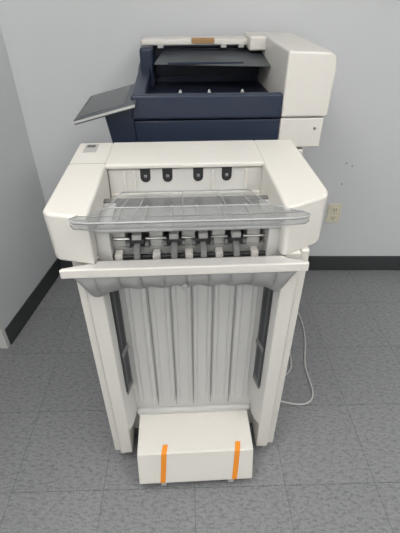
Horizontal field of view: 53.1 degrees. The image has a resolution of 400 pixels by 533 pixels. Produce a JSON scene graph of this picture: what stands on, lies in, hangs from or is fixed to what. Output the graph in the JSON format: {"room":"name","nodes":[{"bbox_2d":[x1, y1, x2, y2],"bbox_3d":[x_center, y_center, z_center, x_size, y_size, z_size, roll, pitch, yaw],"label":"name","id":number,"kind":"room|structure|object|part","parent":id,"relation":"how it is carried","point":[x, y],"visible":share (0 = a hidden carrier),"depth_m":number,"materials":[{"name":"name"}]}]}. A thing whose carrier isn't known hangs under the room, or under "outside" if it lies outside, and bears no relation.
{"room":"back office","nodes":[
{"label":"back office","id":0,"kind":"room"},
{"bbox_2d":[0,26,56,343],"bbox_3d":[-1.015,-0.899,1.535,0.230,2.750,0.660,0,36,0],"label":"wall","id":1,"kind":"structure","parent":0,"point":[27,253],"depth_m":2.04,"materials":[{"name":"paint"}]},
{"bbox_2d":[0,322,9,347],"bbox_3d":[-1.060,-0.495,1.405,0.150,2.250,0.025,0,36,0],"label":"trim","id":2,"kind":"structure","parent":1,"relation":"attached to","point":[4,343],"depth_m":2.02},
{"bbox_2d":[5,258,61,344],"bbox_3d":[-0.939,0.173,2.307,0.008,0.108,0.652,4,36,6],"label":"baseboard","id":3,"kind":"structure","parent":1,"relation":"attached to","point":[23,315],"depth_m":2.25,"materials":[{"name":"rubber"}]},
{"bbox_2d":[123,172,127,193],"bbox_3d":[-0.225,-0.243,1.211,0.006,0.090,0.008,-2,36,-2],"label":"guide","id":4,"kind":"object","parent":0,"point":[124,176],"depth_m":1.20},
{"bbox_2d":[133,171,136,192],"bbox_3d":[-0.195,-0.244,1.212,0.006,0.090,0.008,-2,36,-2],"label":"guide","id":5,"kind":"object","parent":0,"point":[134,174],"depth_m":1.20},
{"bbox_2d":[61,256,308,269],"bbox_3d":[-0.034,-0.006,1.001,0.615,0.009,0.040,-2,36,-2],"label":"tray","id":6,"kind":"object","parent":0,"point":[257,259],"depth_m":1.00,"materials":[{"name":"white plastic"}]},
{"bbox_2d":[59,262,308,278],"bbox_3d":[-0.035,0.009,0.988,0.614,0.025,0.009,-2,36,-2],"label":"stack tray lip","id":7,"kind":"object","parent":6,"relation":"attached to","point":[292,266],"depth_m":0.98,"materials":[{"name":"plastic"}]},
{"bbox_2d":[111,190,259,197],"bbox_3d":[-0.042,-0.218,1.239,0.458,0.027,0.012,-2,36,-2],"label":"step","id":8,"kind":"structure","parent":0,"point":[201,193],"depth_m":1.23,"materials":[{"name":"plastic"}]},
{"bbox_2d":[0,270,399,532],"bbox_3d":[0.000,1.362,0.804,6.000,0.050,4.700,0,36,0],"label":"floor","id":9,"kind":"structure","parent":0,"point":[331,464],"depth_m":1.64,"materials":[{"name":"plastic"}]},
{"bbox_2d":[74,32,336,154],"bbox_3d":[0.002,-0.295,1.892,0.890,1.353,0.616,-2,36,-2],"label":"printer","id":10,"kind":"object","parent":9,"relation":"on","point":[253,86],"visible":0.58,"depth_m":1.45,"materials":[{"name":"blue plastic"}]},
{"bbox_3d":[-0.320,-0.508,1.337,0.209,0.060,0.004,-2,36,-2],"label":"panel edge trim","id":11,"kind":"part","parent":10,"relation":"part of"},
{"bbox_3d":[-0.329,-0.606,1.472,0.213,0.068,0.335,-2,36,-2],"label":"control panel","id":12,"kind":"part","parent":10,"relation":"part of","materials":[{"name":"grey"}]},
{"bbox_3d":[-0.288,-0.559,1.531,0.108,0.164,0.240,-2,36,-2],"label":"control panel arm","id":13,"kind":"part","parent":10,"relation":"part of","materials":[{"name":"blue plastic"}]},
{"bbox_2d":[131,63,282,119],"bbox_3d":[0.012,-0.717,1.591,0.553,0.110,0.545,0,36,0],"label":"basin","id":14,"kind":"object","parent":10,"relation":"in","point":[159,91],"depth_m":1.43,"materials":[{"name":"blue plastic"}]},
{"bbox_2d":[286,352,291,374],"bbox_3d":[0.433,0.395,2.084,0.081,0.007,0.490,5,36,7],"label":"power cable","id":15,"kind":"object","parent":9,"relation":"on","point":[290,352],"visible":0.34,"depth_m":1.96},
{"bbox_2d":[281,312,313,404],"bbox_3d":[0.448,0.323,2.103,0.224,0.101,0.868,3,36,4],"label":"power cable","id":16,"kind":"object","parent":9,"relation":"on","point":[310,400],"visible":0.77,"depth_m":1.92,"materials":[{"name":"plastic"}]},
{"bbox_2d":[0,0,399,265],"bbox_3d":[0.000,-1.122,1.842,6.000,2.750,0.100,0,36,0],"label":"wall","id":17,"kind":"structure","parent":0,"point":[62,54],"depth_m":1.91,"materials":[{"name":"paint"}]},
{"bbox_2d":[60,256,399,269],"bbox_3d":[1.048,-0.021,2.574,3.883,0.108,0.010,0,36,0],"label":"baseboard","id":18,"kind":"structure","parent":17,"relation":"attached to","point":[315,262],"depth_m":2.57,"materials":[{"name":"rubber"}]},
{"bbox_2d":[325,204,342,222],"bbox_3d":[0.790,-0.312,2.361,0.080,0.124,0.013,0,36,0],"label":"wall outlet","id":19,"kind":"object","parent":17,"relation":"attached to","point":[334,210],"visible":1,"depth_m":2.36,"materials":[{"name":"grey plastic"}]},
{"bbox_2d":[212,170,213,191],"bbox_3d":[0.040,-0.251,1.222,0.006,0.090,0.008,-2,36,-2],"label":"guide","id":20,"kind":"object","parent":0,"point":[212,170],"depth_m":1.21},
{"bbox_2d":[244,169,247,190],"bbox_3d":[0.139,-0.254,1.226,0.006,0.090,0.008,-2,36,-2],"label":"guide","id":21,"kind":"object","parent":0,"point":[245,182],"depth_m":1.22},
{"label":"caster wheel","id":22,"kind":"object","parent":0,"visible":0},
{"bbox_2d":[134,407,252,427],"bbox_3d":[-0.035,0.191,1.535,0.560,0.863,0.380,-2,36,-2],"label":"base cabinet","id":23,"kind":"object","parent":22,"relation":"on","point":[250,415],"visible":0.02,"depth_m":1.60,"materials":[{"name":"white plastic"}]},
{"bbox_2d":[72,261,120,449],"bbox_3d":[-0.330,0.206,1.476,0.024,0.912,0.473,-2,36,-2],"label":"side skin","id":24,"kind":"object","parent":23,"relation":"attached to","point":[83,293],"visible":0.21,"depth_m":1.24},
{"bbox_2d":[81,254,134,452],"bbox_3d":[-0.284,0.320,1.319,0.044,0.912,0.105,-2,36,-2],"label":"column","id":25,"kind":"structure","parent":23,"relation":"attached to","point":[98,307],"depth_m":1.25,"materials":[{"name":"white plastic"}]},
{"bbox_2d":[43,143,112,263],"bbox_3d":[-0.328,-0.206,1.154,0.112,0.138,0.513,-2,36,-2],"label":"shoulder","id":26,"kind":"object","parent":25,"relation":"on","point":[82,189],"depth_m":0.99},
{"bbox_3d":[-0.347,-0.374,1.271,0.040,0.005,0.070,-2,36,-2],"label":"release button","id":27,"kind":"part","parent":26,"relation":"part of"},
{"bbox_2d":[74,271,296,296],"bbox_3d":[-0.035,0.044,1.039,0.575,0.101,0.041,-2,36,-2],"label":"tray","id":28,"kind":"object","parent":26,"relation":"attached to","point":[96,287],"visible":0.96,"depth_m":1.01,"materials":[{"name":"plastic"}]},
{"bbox_2d":[182,282,187,289],"bbox_3d":[-0.039,0.046,1.038,0.016,0.016,0.030,-2,36,-2],"label":"tray latch","id":29,"kind":"object","parent":28,"relation":"attached to","point":[184,286],"visible":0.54,"depth_m":1.03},
{"bbox_2d":[105,140,263,190],"bbox_3d":[-0.048,-0.286,1.309,0.468,0.184,0.200,-2,36,-2],"label":"ridge","id":30,"kind":"object","parent":23,"relation":"on","point":[234,147],"depth_m":1.23,"materials":[{"name":"white plastic"}]},
{"bbox_3d":[-0.045,-0.315,1.203,0.468,0.014,0.062,-2,36,-2],"label":"ridge lip","id":31,"kind":"part","parent":30,"relation":"part of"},
{"bbox_2d":[108,166,261,196],"bbox_3d":[-0.043,-0.245,1.234,0.462,0.126,0.014,-2,36,-2],"label":"panel","id":32,"kind":"object","parent":30,"relation":"attached to","point":[182,179],"visible":0.37,"depth_m":1.21,"materials":[{"name":"plastic"}]},
{"bbox_2d":[140,169,150,181],"bbox_3d":[-0.163,-0.273,1.197,0.030,0.045,0.002,-2,36,-2],"label":"notch","id":33,"kind":"object","parent":32,"relation":"attached to","point":[143,172],"depth_m":1.19,"materials":[{"name":"plastic"}]},
{"bbox_2d":[162,168,172,181],"bbox_3d":[-0.097,-0.275,1.199,0.030,0.045,0.002,-2,36,-2],"label":"notch","id":34,"kind":"object","parent":32,"relation":"attached to","point":[165,171],"depth_m":1.20,"materials":[{"name":"plastic"}]},
{"bbox_2d":[193,167,202,180],"bbox_3d":[-0.006,-0.278,1.203,0.030,0.045,0.002,-2,36,-2],"label":"notch","id":35,"kind":"object","parent":32,"relation":"attached to","point":[196,171],"depth_m":1.20,"materials":[{"name":"plastic"}]},
{"bbox_2d":[222,167,231,180],"bbox_3d":[0.080,-0.280,1.207,0.030,0.045,0.002,-2,36,-2],"label":"notch","id":36,"kind":"object","parent":32,"relation":"attached to","point":[228,170],"depth_m":1.20,"materials":[{"name":"plastic"}]},
{"bbox_2d":[96,194,278,227],"bbox_3d":[-0.035,-0.155,1.123,0.464,0.060,0.280,-2,36,-2],"label":"tray","id":37,"kind":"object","parent":23,"relation":"attached to","point":[166,211],"depth_m":1.07,"materials":[{"name":"clear plastic"}]},
{"bbox_2d":[113,196,126,226],"bbox_3d":[-0.218,-0.154,1.105,0.006,0.054,0.250,-2,36,-2],"label":"rib","id":38,"kind":"object","parent":37,"relation":"on","point":[121,209],"visible":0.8,"depth_m":1.06,"materials":[{"name":"white plastic"}]},
{"bbox_2d":[142,196,149,226],"bbox_3d":[-0.148,-0.156,1.108,0.006,0.054,0.250,-2,36,-2],"label":"rib","id":39,"kind":"object","parent":37,"relation":"attached to","point":[146,209],"visible":0.6,"depth_m":1.06,"materials":[{"name":"white plastic"}]},
{"bbox_2d":[170,195,172,225],"bbox_3d":[-0.078,-0.159,1.111,0.006,0.054,0.250,-2,36,-2],"label":"rib","id":40,"kind":"object","parent":37,"relation":"attached to","point":[171,218],"visible":0.6,"depth_m":1.03,"materials":[{"name":"white plastic"}]},
{"bbox_2d":[94,223,281,232],"bbox_3d":[-0.028,-0.095,0.991,0.464,0.009,0.016,-2,36,-2],"label":"bar","id":41,"kind":"object","parent":37,"relation":"on","point":[280,226],"visible":0.82,"depth_m":0.99,"materials":[{"name":"grey plastic"}]},
{"bbox_2d":[68,188,310,223],"bbox_3d":[-0.029,-0.164,1.033,0.544,0.099,0.358,-2,36,-2],"label":"clear tray rim","id":42,"kind":"object","parent":37,"relation":"on","point":[69,219],"visible":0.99,"depth_m":0.87,"materials":[{"name":"plastic"}]},
{"bbox_2d":[70,220,309,230],"bbox_3d":[-0.021,-0.093,0.890,0.542,0.013,0.042,-2,36,-2],"label":"clear tray lip edge","id":43,"kind":"object","parent":42,"relation":"attached to","point":[308,220],"depth_m":0.87,"materials":[{"name":"plastic"}]},
{"bbox_3d":[-0.029,-0.162,1.034,0.540,0.099,0.356,-2,36,-2],"label":"tray","id":44,"kind":"object","parent":42,"relation":"on","visible":0},
{"bbox_2d":[132,191,147,220],"bbox_3d":[-0.151,-0.161,1.024,0.002,0.094,0.341,-1,36,-2],"label":"bead","id":45,"kind":"object","parent":44,"relation":"in","point":[147,191],"visible":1,"depth_m":0.98,"materials":[{"name":"grey plastic"}]},
{"bbox_2d":[104,203,270,208],"bbox_3d":[-0.029,-0.150,0.991,0.412,0.003,0.003,-2,36,-2],"label":"bead","id":46,"kind":"object","parent":44,"relation":"on","point":[270,203],"visible":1,"depth_m":0.99,"materials":[{"name":"grey plastic"}]},
{"bbox_2d":[122,193,252,206],"bbox_3d":[-0.034,-0.179,1.069,0.327,0.040,0.141,-2,36,-2],"label":"bead","id":47,"kind":"object","parent":44,"relation":"in","point":[206,193],"visible":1,"depth_m":1.13,"materials":[{"name":"grey plastic"}]},
{"bbox_2d":[76,211,302,216],"bbox_3d":[-0.021,-0.116,0.905,0.517,0.006,0.016,-1,36,-2],"label":"bead","id":48,"kind":"object","parent":44,"relation":"on","point":[292,211],"visible":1,"depth_m":0.90,"materials":[{"name":"grey plastic"}]},
{"bbox_2d":[217,189,234,218],"bbox_3d":[0.063,-0.167,1.034,0.002,0.094,0.341,-2,36,-3],"label":"bead","id":49,"kind":"object","parent":44,"relation":"in","point":[217,189],"visible":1,"depth_m":0.99,"materials":[{"name":"grey plastic"}]},
{"bbox_2d":[194,195,200,224],"bbox_3d":[-0.008,-0.161,1.114,0.006,0.054,0.250,-2,36,-2],"label":"rib","id":50,"kind":"object","parent":37,"relation":"attached to","point":[197,210],"visible":0.57,"depth_m":1.06,"materials":[{"name":"white plastic"}]},
{"bbox_2d":[217,194,227,223],"bbox_3d":[0.062,-0.163,1.117,0.006,0.054,0.250,-2,36,-2],"label":"rib","id":51,"kind":"object","parent":37,"relation":"attached to","point":[222,207],"visible":0.6,"depth_m":1.07,"materials":[{"name":"white plastic"}]},
{"bbox_2d":[240,194,255,223],"bbox_3d":[0.132,-0.165,1.120,0.006,0.054,0.250,-2,36,-2],"label":"rib","id":52,"kind":"object","parent":37,"relation":"attached to","point":[246,206],"visible":0.6,"depth_m":1.07,"materials":[{"name":"white plastic"}]},
{"bbox_2d":[119,286,262,408],"bbox_3d":[-0.025,0.253,1.341,0.436,0.735,0.016,-2,36,-2],"label":"recess","id":53,"kind":"object","parent":23,"relation":"attached to","point":[246,399],"depth_m":1.37,"materials":[{"name":"plastic"}]},
{"bbox_2d":[104,293,136,429],"bbox_3d":[-0.250,0.275,1.289,0.027,0.740,0.097,-2,36,-2],"label":"wall","id":54,"kind":"structure","parent":53,"relation":"attached to","point":[130,404],"depth_m":1.31,"materials":[{"name":"plastic"}]},
{"bbox_2d":[113,290,132,394],"bbox_3d":[-0.243,0.217,1.246,0.010,0.515,0.056,5,36,7],"label":"slide rail","id":55,"kind":"object","parent":53,"relation":"attached to","point":[118,290],"depth_m":1.24,"materials":[{"name":"grey"}]},
{"bbox_2d":[109,292,128,392],"bbox_3d":[-0.247,0.226,1.221,0.007,0.500,0.009,11,37,14],"label":"flange","id":56,"kind":"object","parent":55,"relation":"attached to","point":[110,293],"visible":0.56,"depth_m":1.21,"materials":[{"name":"grey plastic"}]},
{"bbox_3d":[-0.241,0.207,1.238,0.002,0.470,0.025,8,37,11],"label":"rail groove","id":57,"kind":"part","parent":55,"relation":"part of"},
{"bbox_2d":[122,343,128,357],"bbox_3d":[-0.239,0.267,1.276,0.008,0.017,0.049,6,36,8],"label":"clip","id":58,"kind":"object","parent":55,"relation":"attached to","point":[127,344],"visible":1,"depth_m":1.27,"materials":[{"name":"grey plastic"}]},
{"bbox_3d":[-0.243,0.417,1.391,0.008,0.020,0.056,7,37,9],"label":"rail foot","id":59,"kind":"part","parent":55,"relation":"part of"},
{"bbox_2d":[124,288,156,403],"bbox_3d":[-0.192,0.241,1.310,0.064,0.670,0.011,-2,36,-2],"label":"panel","id":60,"kind":"object","parent":53,"relation":"attached to","point":[135,293],"visible":0.61,"depth_m":1.31,"materials":[{"name":"plastic"}]},
{"bbox_2d":[128,288,143,399],"bbox_3d":[-0.208,0.237,1.298,0.003,0.650,0.006,-2,36,-2],"label":"rib line","id":61,"kind":"object","parent":60,"relation":"attached to","point":[128,288],"visible":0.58,"depth_m":1.29,"materials":[{"name":"plastic"}]},
{"bbox_2d":[140,289,152,400],"bbox_3d":[-0.176,0.236,1.299,0.003,0.650,0.006,-2,36,-2],"label":"rib line","id":62,"kind":"object","parent":60,"relation":"attached to","point":[140,289],"visible":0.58,"depth_m":1.30,"materials":[{"name":"plastic"}]},
{"bbox_3d":[-0.157,0.247,1.319,0.003,0.690,0.002,-2,36,-3],"label":"rib groove","id":63,"kind":"part","parent":53,"relation":"part of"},
{"bbox_2d":[148,287,174,402],"bbox_3d":[-0.122,0.239,1.312,0.060,0.670,0.011,-2,36,-2],"label":"panel","id":64,"kind":"object","parent":53,"relation":"attached to","point":[158,292],"visible":0.64,"depth_m":1.31,"materials":[{"name":"plastic"}]},
{"bbox_2d":[152,287,162,398],"bbox_3d":[-0.138,0.235,1.301,0.003,0.650,0.006,-2,36,-2],"label":"rib line","id":65,"kind":"object","parent":64,"relation":"attached to","point":[152,287],"visible":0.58,"depth_m":1.30,"materials":[{"name":"plastic"}]},
{"bbox_2d":[163,288,171,399],"bbox_3d":[-0.106,0.234,1.302,0.003,0.650,0.006,-2,36,-3],"label":"rib line","id":66,"kind":"object","parent":64,"relation":"attached to","point":[163,288],"visible":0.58,"depth_m":1.30,"materials":[{"name":"plastic"}]},
{"bbox_3d":[-0.089,0.244,1.322,0.003,0.690,0.002,-1,36,-2],"label":"rib groove","id":67,"kind":"part","parent":53,"relation":"part of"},
{"bbox_2d":[171,286,191,401],"bbox_3d":[-0.057,0.237,1.315,0.056,0.670,0.011,-2,36,-2],"label":"panel","id":68,"kind":"object","parent":53,"relation":"attached to","point":[182,312],"visible":0.53,"depth_m":1.31,"materials":[{"name":"plastic"}]},
{"bbox_2d":[175,286,180,399],"bbox_3d":[-0.072,0.233,1.304,0.003,0.650,0.006,-2,36,-3],"label":"rib line","id":69,"kind":"object","parent":68,"relation":"attached to","point":[175,286],"visible":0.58,"depth_m":1.30,"materials":[{"name":"plastic"}]},
{"bbox_2d":[186,290,189,398],"bbox_3d":[-0.040,0.232,1.305,0.003,0.650,0.006,-2,36,-2],"label":"rib line","id":70,"kind":"object","parent":68,"relation":"attached to","point":[186,290],"visible":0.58,"depth_m":1.31,"materials":[{"name":"plastic"}]},
{"bbox_3d":[-0.025,0.242,1.325,0.003,0.690,0.002,-2,36,-3],"label":"rib groove","id":71,"kind":"part","parent":53,"relation":"part of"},
{"bbox_2d":[123,232,262,259],"bbox_3d":[-0.025,-0.050,1.132,0.478,0.014,0.210,-2,36,-2],"label":"floor","id":72,"kind":"structure","parent":53,"relation":"attached to","point":[146,235],"depth_m":1.09,"materials":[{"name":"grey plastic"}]},
{"bbox_2d":[95,203,116,260],"bbox_3d":[-0.248,-0.094,1.092,0.035,0.104,0.180,-2,36,-2],"label":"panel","id":73,"kind":"object","parent":72,"relation":"on","point":[105,245],"visible":0.51,"depth_m":1.03,"materials":[{"name":"white plastic"}]},
{"bbox_2d":[112,230,264,243],"bbox_3d":[-0.022,-0.079,1.037,0.420,0.032,0.030,-2,36,-2],"label":"shaft","id":74,"kind":"object","parent":73,"relation":"attached to","point":[244,235],"depth_m":1.03,"materials":[{"name":"silver metal"}]},
{"bbox_2d":[129,235,144,244],"bbox_3d":[-0.162,-0.069,1.037,0.040,0.017,0.027,-2,36,-2],"label":"bracket","id":75,"kind":"object","parent":74,"relation":"attached to","point":[142,242],"depth_m":1.03,"materials":[{"name":"plastic"}]},
{"bbox_2d":[131,232,141,239],"bbox_3d":[-0.162,-0.078,1.022,0.024,0.015,0.020,-2,36,-2],"label":"cap","id":76,"kind":"object","parent":75,"relation":"on","point":[135,235],"depth_m":1.01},
{"bbox_2d":[134,243,140,259],"bbox_3d":[-0.161,-0.044,1.029,0.016,0.037,0.049,-2,36,-2],"label":"gripper finger","id":77,"kind":"object","parent":74,"relation":"attached to","point":[137,247],"visible":0.83,"depth_m":1.02,"materials":[{"name":"plastic"}]},
{"bbox_3d":[-0.067,-0.072,1.041,0.040,0.017,0.027,-2,36,-2],"label":"gripper bracket","id":78,"kind":"part","parent":74,"relation":"part of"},
{"bbox_3d":[-0.067,-0.081,1.026,0.024,0.015,0.020,-2,36,-2],"label":"gripper cap","id":79,"kind":"part","parent":74,"relation":"part of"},
{"bbox_2d":[171,242,177,258],"bbox_3d":[-0.066,-0.047,1.033,0.016,0.037,0.050,-2,36,-2],"label":"gripper finger","id":80,"kind":"object","parent":74,"relation":"attached to","point":[174,251],"visible":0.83,"depth_m":1.02,"materials":[{"name":"plastic"}]},
{"bbox_3d":[0.007,-0.074,1.044,0.040,0.017,0.027,-2,36,-3],"label":"gripper bracket","id":81,"kind":"part","parent":74,"relation":"part of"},
{"bbox_3d":[0.008,-0.083,1.029,0.024,0.015,0.020,-2,36,-2],"label":"gripper cap","id":82,"kind":"part","parent":74,"relation":"part of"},
{"bbox_2d":[200,242,206,257],"bbox_3d":[0.009,-0.049,1.036,0.016,0.037,0.049,-2,36,-2],"label":"gripper finger","id":83,"kind":"object","parent":74,"relation":"attached to","point":[203,247],"visible":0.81,"depth_m":1.02,"materials":[{"name":"plastic"}]},
{"bbox_2d":[227,232,243,241],"bbox_3d":[0.092,-0.077,1.047,0.040,0.017,0.027,-2,36,-2],"label":"bracket","id":84,"kind":"object","parent":74,"relation":"attached to","point":[230,239],"depth_m":1.04,"materials":[{"name":"plastic"}]},
{"bbox_2d":[231,229,240,237],"bbox_3d":[0.093,-0.086,1.033,0.024,0.015,0.020,-2,36,-3],"label":"cap","id":85,"kind":"object","parent":84,"relation":"on","point":[234,233],"depth_m":1.03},
{"bbox_2d":[232,241,239,256],"bbox_3d":[0.093,-0.052,1.039,0.016,0.037,0.049,-2,36,-2],"label":"gripper finger","id":86,"kind":"object","parent":74,"relation":"attached to","point":[235,244],"visible":0.8,"depth_m":1.03,"materials":[{"name":"plastic"}]},
{"bbox_2d":[113,251,265,259],"bbox_3d":[-0.022,-0.030,1.054,0.420,0.012,0.012,-2,36,-2],"label":"shaft","id":87,"kind":"object","parent":73,"relation":"attached to","point":[242,253],"visible":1,"depth_m":1.05,"materials":[{"name":"grey plastic"}]},
{"bbox_2d":[115,250,123,260],"bbox_3d":[-0.212,-0.027,1.049,0.020,0.021,0.030,-2,36,-2],"label":"tab","id":88,"kind":"object","parent":87,"relation":"attached to","point":[119,254],"depth_m":1.04,"materials":[{"name":"plastic"}]},
{"bbox_2d":[153,249,160,259],"bbox_3d":[-0.114,-0.030,1.053,0.020,0.021,0.030,-2,36,-3],"label":"tab","id":89,"kind":"object","parent":87,"relation":"attached to","point":[156,252],"depth_m":1.04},
{"bbox_2d":[185,248,192,258],"bbox_3d":[-0.029,-0.033,1.057,0.020,0.021,0.030,-2,36,-2],"label":"tab","id":90,"kind":"object","parent":87,"relation":"attached to","point":[188,251],"depth_m":1.05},
{"bbox_2d":[215,247,222,257],"bbox_3d":[0.050,-0.036,1.060,0.020,0.021,0.030,-2,36,-3],"label":"tab","id":91,"kind":"object","parent":87,"relation":"attached to","point":[218,250],"depth_m":1.05,"materials":[{"name":"plastic"}]},
{"bbox_2d":[249,246,258,256],"bbox_3d":[0.143,-0.038,1.064,0.020,0.021,0.030,-2,36,-2],"label":"tab","id":92,"kind":"object","parent":87,"relation":"attached to","point":[253,249],"depth_m":1.05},
{"bbox_2d":[112,232,128,245],"bbox_3d":[-0.214,-0.081,1.078,0.036,0.073,0.060,-2,36,-2],"label":"guide block","id":93,"kind":"object","parent":72,"relation":"on","point":[115,235],"visible":0.32,"depth_m":1.05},
{"bbox_2d":[149,232,163,244],"bbox_3d":[-0.117,-0.084,1.083,0.036,0.073,0.060,-2,36,-2],"label":"guide block","id":94,"kind":"object","parent":72,"relation":"on","point":[151,234],"visible":0.36,"depth_m":1.06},
{"bbox_2d":[103,195,267,234],"bbox_3d":[-0.030,-0.136,1.174,0.490,0.140,0.021,-2,36,-2],"label":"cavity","id":95,"kind":"object","parent":72,"relation":"on","point":[208,200],"visible":0.07,"depth_m":1.13,"materials":[{"name":"grey plastic"}]},
{"bbox_2d":[182,231,194,243],"bbox_3d":[-0.032,-0.086,1.086,0.036,0.073,0.060,-2,36,-2],"label":"guide block","id":96,"kind":"object","parent":72,"relation":"on","point":[184,233],"visible":0.22,"depth_m":1.05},
{"bbox_2d":[114,240,263,254],"bbox_3d":[-0.028,-0.051,1.078,0.400,0.025,0.015,-2,36,-2],"label":"cavity","id":97,"kind":"object","parent":72,"relation":"on","point":[243,247],"visible":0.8,"depth_m":1.07,"materials":[{"name":"plastic"}]},
{"bbox_2d":[210,230,224,242],"bbox_3d":[0.047,-0.089,1.089,0.036,0.073,0.060,-2,36,-2],"label":"guide block","id":98,"kind":"object","parent":72,"relation":"on","point":[212,232],"visible":0.31,"depth_m":1.06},
{"bbox_2d":[243,229,259,242],"bbox_3d":[0.140,-0.092,1.093,0.036,0.073,0.060,-2,36,-2],"label":"guide block","id":99,"kind":"object","parent":72,"relation":"on","point":[245,231],"visible":0.32,"depth_m":1.07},
{"bbox_2d":[258,199,281,255],"bbox_3d":[0.191,-0.107,1.110,0.045,0.104,0.180,-2,36,-2],"label":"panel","id":100,"kind":"object","parent":72,"relation":"on","point":[271,239],"visible":0.28,"depth_m":1.05,"materials":[{"name":"white plastic"}]},
{"bbox_2d":[137,403,249,414],"bbox_3d":[-0.024,0.548,1.538,0.430,0.026,0.016,-2,36,-2],"label":"ledge","id":101,"kind":"object","parent":53,"relation":"attached to","point":[242,406],"visible":1,"depth_m":1.53,"materials":[{"name":"plastic"}]},
{"bbox_2d":[193,285,211,400],"bbox_3d":[0.007,0.235,1.318,0.056,0.670,0.011,-2,36,-2],"label":"panel","id":102,"kind":"object","parent":53,"relation":"attached to","point":[203,354],"visible":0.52,"depth_m":1.31,"materials":[{"name":"plastic"}]},
{"bbox_2d":[197,285,197,398],"bbox_3d":[-0.008,0.231,1.306,0.003,0.650,0.006,-2,36,-2],"label":"rib line","id":103,"kind":"object","parent":102,"relation":"attached to","point":[197,285],"visible":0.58,"depth_m":1.31,"materials":[{"name":"plastic"}]},
{"bbox_2d":[206,286,208,398],"bbox_3d":[0.024,0.230,1.308,0.003,0.650,0.006,-2,36,-3],"label":"rib line","id":104,"kind":"object","parent":102,"relation":"attached to","point":[208,286],"visible":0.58,"depth_m":1.31,"materials":[{"name":"plastic"}]},
{"bbox_3d":[0.039,0.240,1.328,0.003,0.690,0.002,-1,36,-2],"label":"rib groove","id":105,"kind":"part","parent":53,"relation":"part of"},
{"bbox_2d":[212,284,234,399],"bbox_3d":[0.073,0.233,1.321,0.060,0.670,0.011,-2,36,-2],"label":"panel","id":106,"kind":"object","parent":53,"relation":"attached to","point":[224,289],"visible":0.59,"depth_m":1.32,"materials":[{"name":"plastic"}]},
{"bbox_2d":[215,284,219,397],"bbox_3d":[0.058,0.229,1.309,0.003,0.650,0.006,-2,36,-3],"label":"rib line","id":107,"kind":"object","parent":106,"relation":"attached to","point":[219,284],"visible":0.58,"depth_m":1.31,"materials":[{"name":"plastic"}]},
{"bbox_2d":[224,286,230,394],"bbox_3d":[0.090,0.228,1.311,0.003,0.650,0.006,-2,36,-2],"label":"rib line","id":108,"kind":"object","parent":106,"relation":"attached to","point":[230,286],"visible":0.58,"depth_m":1.31,"materials":[{"name":"plastic"}]},
{"bbox_3d":[0.107,0.238,1.331,0.003,0.690,0.002,-2,36,-3],"label":"rib groove","id":109,"kind":"part","parent":53,"relation":"part of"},
{"bbox_2d":[230,284,258,399],"bbox_3d":[0.143,0.231,1.324,0.064,0.670,0.011,-2,36,-2],"label":"panel","id":110,"kind":"object","parent":53,"relation":"attached to","point":[247,289],"visible":0.62,"depth_m":1.32,"materials":[{"name":"plastic"}]},
{"bbox_2d":[234,284,243,395],"bbox_3d":[0.128,0.227,1.312,0.003,0.650,0.006,-2,36,-2],"label":"rib line","id":111,"kind":"object","parent":110,"relation":"attached to","point":[243,284],"visible":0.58,"depth_m":1.31,"materials":[{"name":"plastic"}]},
{"bbox_2d":[242,286,253,396],"bbox_3d":[0.160,0.226,1.313,0.003,0.650,0.006,-2,36,-2],"label":"rib line","id":112,"kind":"object","parent":110,"relation":"attached to","point":[253,286],"visible":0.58,"depth_m":1.31,"materials":[{"name":"plastic"}]},
{"bbox_2d":[253,287,269,382],"bbox_3d":[0.197,0.196,1.261,0.007,0.500,0.050,-9,37,-12],"label":"slide rail","id":113,"kind":"object","parent":53,"relation":"attached to","point":[256,378],"depth_m":1.26,"materials":[{"name":"grey"}]},
{"bbox_2d":[256,338,263,351],"bbox_3d":[0.194,0.254,1.295,0.008,0.017,0.049,-10,37,-13],"label":"clip","id":114,"kind":"object","parent":113,"relation":"attached to","point":[258,342],"visible":1,"depth_m":1.29,"materials":[{"name":"grey plastic"}]},
{"bbox_3d":[0.196,0.193,1.257,0.002,0.470,0.025,-12,38,-15],"label":"rail groove","id":115,"kind":"part","parent":113,"relation":"part of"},
{"bbox_2d":[258,289,272,386],"bbox_3d":[0.204,0.212,1.240,0.007,0.500,0.009,-14,38,-19],"label":"flange","id":116,"kind":"object","parent":113,"relation":"attached to","point":[271,291],"visible":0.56,"depth_m":1.24,"materials":[{"name":"grey plastic"}]},
{"bbox_2d":[249,287,278,423],"bbox_3d":[0.204,0.261,1.308,0.027,0.740,0.098,-2,36,-3],"label":"panel","id":117,"kind":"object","parent":53,"relation":"attached to","point":[256,396],"depth_m":1.34,"materials":[{"name":"plastic"}]},
{"bbox_2d":[137,410,252,483],"bbox_3d":[-0.019,0.673,1.509,0.414,0.143,0.217,-2,36,-2],"label":"box","id":118,"kind":"object","parent":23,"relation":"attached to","point":[201,445],"depth_m":1.45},
{"bbox_3d":[-0.129,0.714,1.446,0.020,0.132,0.075,5,36,7],"label":"packing tape strip","id":119,"kind":"part","parent":118,"relation":"part of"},
{"bbox_3d":[0.132,0.706,1.457,0.020,0.132,0.075,5,36,7],"label":"packing tape strip","id":120,"kind":"part","parent":118,"relation":"part of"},
{"bbox_2d":[252,249,301,445],"bbox_3d":[0.239,0.304,1.341,0.044,0.912,0.105,-2,36,-2],"label":"column","id":121,"kind":"structure","parent":23,"relation":"attached to","point":[286,293],"depth_m":1.26,"materials":[{"name":"white plastic"}]},
{"bbox_2d":[254,140,327,254],"bbox_3d":[0.256,-0.228,1.186,0.131,0.135,0.496,-2,36,-2],"label":"shoulder","id":122,"kind":"object","parent":121,"relation":"on","point":[288,181],"visible":0.87,"depth_m":1.04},
{"bbox_2d":[268,246,309,441],"bbox_3d":[0.264,0.188,1.501,0.024,0.912,0.473,-2,36,-2],"label":"side skin","id":123,"kind":"object","parent":23,"relation":"attached to","point":[305,251],"visible":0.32,"depth_m":1.24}
]}

